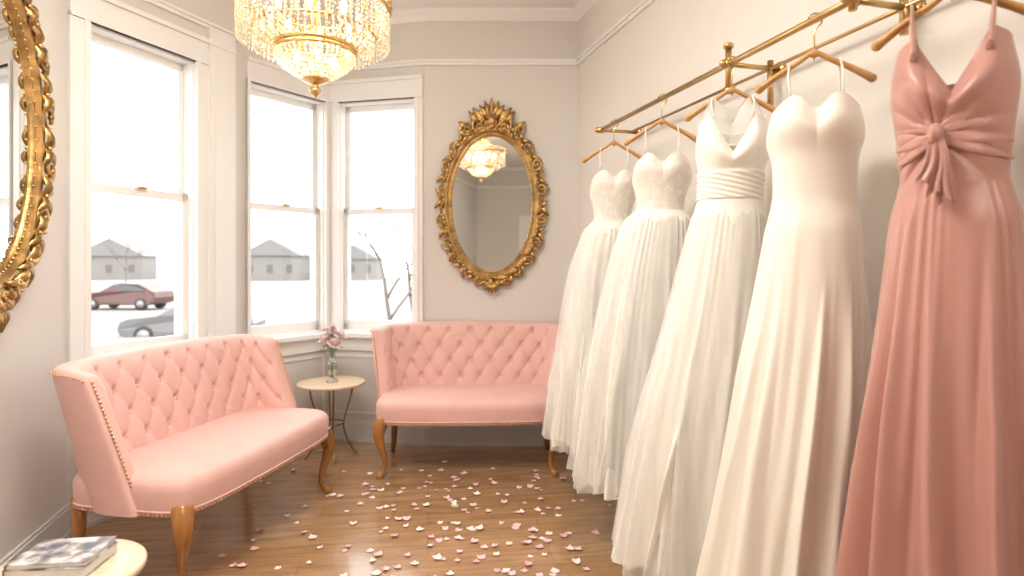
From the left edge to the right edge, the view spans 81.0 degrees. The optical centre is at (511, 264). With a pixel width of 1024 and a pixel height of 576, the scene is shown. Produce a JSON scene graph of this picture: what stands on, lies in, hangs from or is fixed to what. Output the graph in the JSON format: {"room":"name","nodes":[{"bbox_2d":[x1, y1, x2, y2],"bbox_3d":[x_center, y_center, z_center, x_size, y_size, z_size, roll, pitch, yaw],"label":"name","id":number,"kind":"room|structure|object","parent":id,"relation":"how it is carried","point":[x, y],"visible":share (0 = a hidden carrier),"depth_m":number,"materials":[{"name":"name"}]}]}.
{"room":"clothing store","nodes":[
{"label":"clothing store","id":0,"kind":"room"},
{"bbox_2d":[0,0,66,559],"bbox_3d":[-1.480,-0.265,0.131,0.150,3.230,5.897,0,0,-15],"label":"wall","id":1,"kind":"structure","parent":0,"point":[33,430],"depth_m":2.67,"materials":[{"name":"paint"}]},
{"bbox_2d":[0,0,56,332],"bbox_3d":[-1.920,-0.570,2.204,0.082,1.678,0.999,0,0,-15],"label":"wall mirror","id":2,"kind":"object","parent":1,"relation":"attached to","point":[24,221],"visible":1,"depth_m":2.45,"materials":[{"name":"gold glass"}]},
{"bbox_2d":[0,504,71,565],"bbox_3d":[-1.397,1.228,0.153,0.025,0.145,5.697,0,0,-15],"label":"baseboard","id":3,"kind":"structure","parent":1,"relation":"attached to","point":[58,526],"depth_m":2.71,"materials":[{"name":"white paint"}]},
{"bbox_2d":[67,0,245,503],"bbox_3d":[-2.034,-0.265,3.410,0.150,3.230,1.234,0,0,21],"label":"wall","id":4,"kind":"structure","parent":0,"point":[218,12],"depth_m":3.88,"materials":[{"name":"paint"}]},
{"bbox_2d":[68,503,115,529],"bbox_3d":[-1.940,1.228,3.416,0.022,0.145,1.114,0,0,21],"label":"baseboard","id":5,"kind":"structure","parent":4,"relation":"attached to","point":[93,518],"depth_m":3.01,"materials":[{"name":"white paint"}]},
{"bbox_2d":[67,0,235,361],"bbox_3d":[-1.992,-0.133,3.431,0.215,2.465,1.104,0,0,21],"label":"window","id":6,"kind":"structure","parent":4,"relation":"in","point":[116,25],"depth_m":3.28,"materials":[{"name":"white wood"}]},
{"bbox_2d":[143,0,247,43],"bbox_3d":[-1.922,-1.635,3.409,0.060,0.390,1.114,0,0,21],"label":"trim","id":7,"kind":"structure","parent":4,"relation":"attached to","point":[162,4],"depth_m":3.52,"materials":[{"name":"white wood"}]},
{"bbox_2d":[206,27,235,336],"bbox_3d":[-1.807,-0.070,3.732,0.042,2.740,0.200,0,0,21],"label":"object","id":8,"kind":"structure","parent":4,"relation":"attached to","point":[222,63],"depth_m":3.70,"materials":[{"name":"white wood"}]},
{"bbox_2d":[246,0,328,418],"bbox_3d":[-1.628,-0.265,4.254,0.150,3.230,0.897,0,0,34],"label":"wall","id":9,"kind":"structure","parent":0,"point":[297,371],"depth_m":4.31,"materials":[{"name":"paint"}]},
{"bbox_2d":[246,56,329,411],"bbox_3d":[-1.595,-0.133,4.244,0.215,2.465,0.677,0,0,34],"label":"window","id":10,"kind":"structure","parent":9,"relation":"in","point":[264,79],"depth_m":4.36,"materials":[{"name":"white wood"}]},
{"bbox_2d":[247,0,329,69],"bbox_3d":[-1.535,-1.635,4.203,0.060,0.390,0.677,0,0,34],"label":"trim","id":11,"kind":"structure","parent":9,"relation":"attached to","point":[288,3],"depth_m":4.20,"materials":[{"name":"white wood"}]},
{"bbox_2d":[68,440,643,575],"bbox_3d":[-0.051,1.325,0.785,3.084,0.050,8.107,0,0,-16],"label":"floor","id":12,"kind":"structure","parent":0,"point":[228,527],"depth_m":3.05,"materials":[{"name":"brown wood"}]},
{"bbox_2d":[0,539,147,575],"bbox_3d":[-1.200,1.058,1.600,0.390,0.485,0.390,0,0,0],"label":"side table","id":13,"kind":"object","parent":12,"relation":"on","point":[131,557],"visible":0.43,"depth_m":1.65,"materials":[{"name":"beige wood"}]},
{"bbox_2d":[2,536,118,575],"bbox_3d":[-1.216,0.793,1.625,0.205,0.042,0.162,0,0,-3],"label":"magazine stack","id":14,"kind":"object","parent":13,"relation":"on","point":[65,556],"visible":1,"depth_m":1.59,"materials":[{"name":"white"}]},
{"bbox_2d":[49,334,334,575],"bbox_3d":[-1.457,0.852,2.930,0.728,0.907,1.302,0,0,11],"label":"loveseat","id":15,"kind":"object","parent":12,"relation":"on","point":[174,430],"visible":1,"depth_m":2.71,"materials":[{"name":"fabric"}]},
{"bbox_2d":[296,376,365,463],"bbox_3d":[-1.225,1.045,4.070,0.450,0.510,0.450,0,0,0],"label":"side table","id":16,"kind":"object","parent":12,"relation":"on","point":[343,382],"visible":0.74,"depth_m":4.02,"materials":[{"name":"brown wood"}]},
{"bbox_2d":[318,323,346,382],"bbox_3d":[-1.213,0.591,4.049,0.176,0.398,0.160,0,0,16],"label":"flower vase","id":17,"kind":"object","parent":16,"relation":"on","point":[333,341],"visible":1,"depth_m":4.03,"materials":[{"name":"clear glass"}]},
{"bbox_2d":[218,461,611,575],"bbox_3d":[-0.430,1.289,3.021,2.360,0.020,1.888,0,0,0],"label":"flower petals","id":18,"kind":"object","parent":12,"relation":"on","point":[515,526],"visible":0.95,"depth_m":2.92,"materials":[{"name":"plant"}]},
{"bbox_2d":[370,321,564,478],"bbox_3d":[-0.281,0.852,3.968,1.347,0.907,0.708,0,0,-2],"label":"loveseat","id":19,"kind":"object","parent":12,"relation":"on","point":[428,373],"visible":0.92,"depth_m":4.10,"materials":[{"name":"fabric"}]},
{"bbox_2d":[329,21,424,421],"bbox_3d":[-1.008,-0.265,4.494,0.809,3.230,0.150,0,0,13],"label":"wall","id":20,"kind":"structure","parent":0,"point":[407,40],"depth_m":4.42,"materials":[{"name":"paint"}]},
{"bbox_2d":[330,74,422,414],"bbox_3d":[-0.995,-0.133,4.457,0.750,2.465,0.215,0,0,13],"label":"window","id":21,"kind":"structure","parent":20,"relation":"in","point":[393,93],"depth_m":4.45,"materials":[{"name":"white wood"}]},
{"bbox_2d":[331,420,424,445],"bbox_3d":[-1.000,1.228,4.404,0.763,0.145,0.022,0,0,13],"label":"baseboard","id":22,"kind":"structure","parent":20,"relation":"attached to","point":[362,431],"depth_m":4.41,"materials":[{"name":"white paint"}]},
{"bbox_2d":[330,8,426,71],"bbox_3d":[-1.000,-1.635,4.384,0.773,0.390,0.060,0,0,13],"label":"trim","id":23,"kind":"structure","parent":20,"relation":"attached to","point":[408,15],"depth_m":4.35,"materials":[{"name":"white wood"}]},
{"bbox_2d":[290,0,578,16],"bbox_3d":[-0.051,-1.860,0.785,3.084,0.060,8.107,0,0,-16],"label":"ceiling","id":24,"kind":"structure","parent":0,"point":[396,4],"depth_m":4.21,"materials":[{"name":"white paint"}]},
{"bbox_2d":[234,0,392,97],"bbox_3d":[-0.885,-1.290,2.700,0.683,1.080,0.683,0,0,29],"label":"chandelier","id":25,"kind":"object","parent":24,"relation":"hanging from","point":[291,57],"visible":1,"depth_m":2.61,"materials":[{"name":"crystal"},{"name":"bright gold"}]},
{"bbox_2d":[425,21,577,424],"bbox_3d":[-0.027,-0.265,4.405,1.206,3.230,0.150,0,0,0],"label":"wall","id":26,"kind":"structure","parent":0,"point":[545,97],"depth_m":4.33,"materials":[{"name":"paint"}]},
{"bbox_2d":[434,97,549,293],"bbox_3d":[-0.144,-0.492,4.288,0.828,1.402,0.082,0,0,0],"label":"wall mirror","id":27,"kind":"object","parent":26,"relation":"attached to","point":[492,204],"visible":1,"depth_m":4.31,"materials":[{"name":"gold glass"}]},
{"bbox_2d":[424,425,565,445],"bbox_3d":[-0.077,1.228,4.319,1.106,0.145,0.022,0,0,0],"label":"baseboard","id":28,"kind":"structure","parent":26,"relation":"attached to","point":[510,435],"depth_m":4.31,"materials":[{"name":"white paint"}]},
{"bbox_2d":[424,8,577,64],"bbox_3d":[-0.077,-1.635,4.300,1.106,0.390,0.060,0,0,0],"label":"trim","id":29,"kind":"structure","parent":26,"relation":"attached to","point":[432,14],"depth_m":4.30,"materials":[{"name":"white wood"}]},
{"bbox_2d":[578,0,1023,337],"bbox_3d":[1.542,-0.265,0.886,0.150,3.230,7.410,0,0,-16],"label":"wall","id":30,"kind":"structure","parent":0,"point":[669,44],"depth_m":2.51,"materials":[{"name":"paint"}]},
{"bbox_2d":[573,0,654,64],"bbox_3d":[1.442,-1.635,0.857,0.062,0.390,7.210,0,0,-16],"label":"trim","id":31,"kind":"structure","parent":30,"relation":"attached to","point":[581,7],"depth_m":3.89,"materials":[{"name":"white wood"}]},
{"bbox_2d":[594,0,925,134],"bbox_3d":[0.977,-0.718,2.083,0.276,0.235,2.819,0,0,-16],"label":"rack","id":32,"kind":"object","parent":30,"relation":"attached to","point":[903,7],"visible":0.85,"depth_m":2.20,"materials":[{"name":"gold metal"}]},
{"bbox_2d":[582,119,641,162],"bbox_3d":[0.548,-0.668,3.230,0.344,0.232,0.043,0,0,8],"label":"clothes hanger","id":33,"kind":"object","parent":32,"relation":"hanging from","point":[613,142],"visible":0.86,"depth_m":3.22,"materials":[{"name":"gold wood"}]},
{"bbox_2d":[550,147,635,453],"bbox_3d":[0.440,0.183,3.237,0.569,1.622,0.457,0,0,8],"label":"gown","id":34,"kind":"object","parent":33,"relation":"hanging from","point":[613,198],"visible":0.52,"depth_m":3.13,"materials":[{"name":"beige fabric"}]},
{"bbox_2d":[624,93,696,145],"bbox_3d":[0.686,-0.668,2.750,0.344,0.232,0.043,0,0,11],"label":"clothes hanger","id":35,"kind":"object","parent":32,"relation":"hanging from","point":[661,121],"visible":0.82,"depth_m":2.74,"materials":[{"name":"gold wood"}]},
{"bbox_2d":[573,126,691,500],"bbox_3d":[0.555,0.204,2.769,0.621,1.664,0.426,0,0,11],"label":"gown","id":36,"kind":"object","parent":35,"relation":"hanging from","point":[647,255],"visible":0.64,"depth_m":2.64,"materials":[{"name":"beige fabric"}]},
{"bbox_2d":[684,56,775,121],"bbox_3d":[0.828,-0.668,2.260,0.344,0.232,0.043,0,0,17],"label":"clothes hanger","id":37,"kind":"object","parent":32,"relation":"hanging from","point":[731,90],"visible":0.84,"depth_m":2.25,"materials":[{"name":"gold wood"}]},
{"bbox_2d":[611,94,768,575],"bbox_3d":[0.680,0.280,2.314,0.587,1.821,0.430,0,0,-4],"label":"gown","id":38,"kind":"object","parent":37,"relation":"hanging from","point":[664,519],"visible":0.68,"depth_m":2.16,"materials":[{"name":"white fabric"}]},
{"bbox_2d":[754,12,876,93],"bbox_3d":[0.941,-0.668,1.869,0.344,0.232,0.043,0,0,23],"label":"clothes hanger","id":39,"kind":"object","parent":32,"relation":"hanging from","point":[869,76],"visible":0.97,"depth_m":1.85,"materials":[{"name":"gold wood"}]},
{"bbox_2d":[696,57,873,575],"bbox_3d":[0.866,0.296,1.901,0.494,1.851,0.406,0,0,-10],"label":"gown","id":40,"kind":"object","parent":39,"relation":"hanging from","point":[778,508],"visible":0.91,"depth_m":1.77,"materials":[{"name":"white fabric"}]},
{"bbox_2d":[871,0,1023,51],"bbox_3d":[1.063,-0.668,1.448,0.344,0.232,0.043,0,0,38],"label":"clothes hanger","id":41,"kind":"object","parent":32,"relation":"hanging from","point":[1014,6],"visible":0.92,"depth_m":1.47,"materials":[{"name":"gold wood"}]},
{"bbox_2d":[835,0,1023,575],"bbox_3d":[1.041,0.288,1.447,0.541,1.852,0.392,0,0,38],"label":"dress","id":42,"kind":"object","parent":41,"relation":"hanging from","point":[936,488],"visible":1,"depth_m":1.35,"materials":[{"name":"pink fabric"}]},
{"label":"outside","id":43,"kind":"structure","parent":0,"visible":0},
{"bbox_2d":[91,278,411,344],"bbox_3d":[-15.000,2.600,50.000,150.000,0.200,140.000,0,0,0],"label":"ground","id":44,"kind":"structure","parent":43,"point":[280,301],"depth_m":37.98,"materials":[{"name":"white snow"}]},
{"bbox_2d":[91,238,158,279],"bbox_3d":[-69.000,-0.950,105.000,10.800,7.100,9.800,0,0,-17],"label":"house","id":45,"kind":"structure","parent":44,"relation":"on","point":[104,266],"depth_m":101.13,"materials":[{"name":"white paint"}]},
{"bbox_2d":[92,195,167,282],"bbox_3d":[-39.332,-2.846,62.060,6.916,10.808,8.528,0,0,-26],"label":"bare tree","id":46,"kind":"object","parent":44,"relation":"on","point":[126,268],"visible":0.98,"depth_m":61.99,"materials":[{"name":"grey plant"}]},
{"bbox_2d":[91,282,173,309],"bbox_3d":[-21.815,1.750,34.001,4.530,1.500,1.820,0,0,4],"label":"car","id":47,"kind":"object","parent":44,"relation":"on","point":[140,295],"visible":0.88,"depth_m":33.19,"materials":[{"name":"red paint"}]},
{"bbox_2d":[117,306,265,336],"bbox_3d":[-11.615,2.050,21.998,4.530,1.500,1.820,0,0,-8],"label":"car","id":48,"kind":"object","parent":44,"relation":"on","point":[162,324],"visible":0.42,"depth_m":21.01,"materials":[{"name":"grey paint"}]},
{"bbox_2d":[251,239,309,280],"bbox_3d":[-39.000,-0.800,100.000,9.800,6.800,9.800,0,0,-6],"label":"house","id":49,"kind":"structure","parent":44,"relation":"on","point":[271,259],"depth_m":95.58,"materials":[{"name":"white paint"}]},
{"bbox_2d":[283,135,412,319],"bbox_3d":[-3.325,-0.566,16.047,5.692,6.237,3.452,0,0,0],"label":"bare tree","id":50,"kind":"object","parent":44,"relation":"on","point":[386,295],"visible":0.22,"depth_m":15.94,"materials":[{"name":"grey plant"}]},
{"bbox_2d":[351,244,384,279],"bbox_3d":[-27.000,-0.400,104.000,8.800,6.000,9.800,0,0,-6],"label":"house","id":51,"kind":"structure","parent":44,"relation":"on","point":[365,265],"depth_m":99.69,"materials":[{"name":"white paint"}]},
{"bbox_2d":[353,153,413,311],"bbox_3d":[-3.819,-1.177,23.172,4.789,7.469,4.808,0,0,7],"label":"bare tree","id":52,"kind":"object","parent":44,"relation":"on","point":[409,273],"visible":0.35,"depth_m":23.46,"materials":[{"name":"grey plant"}]}
]}

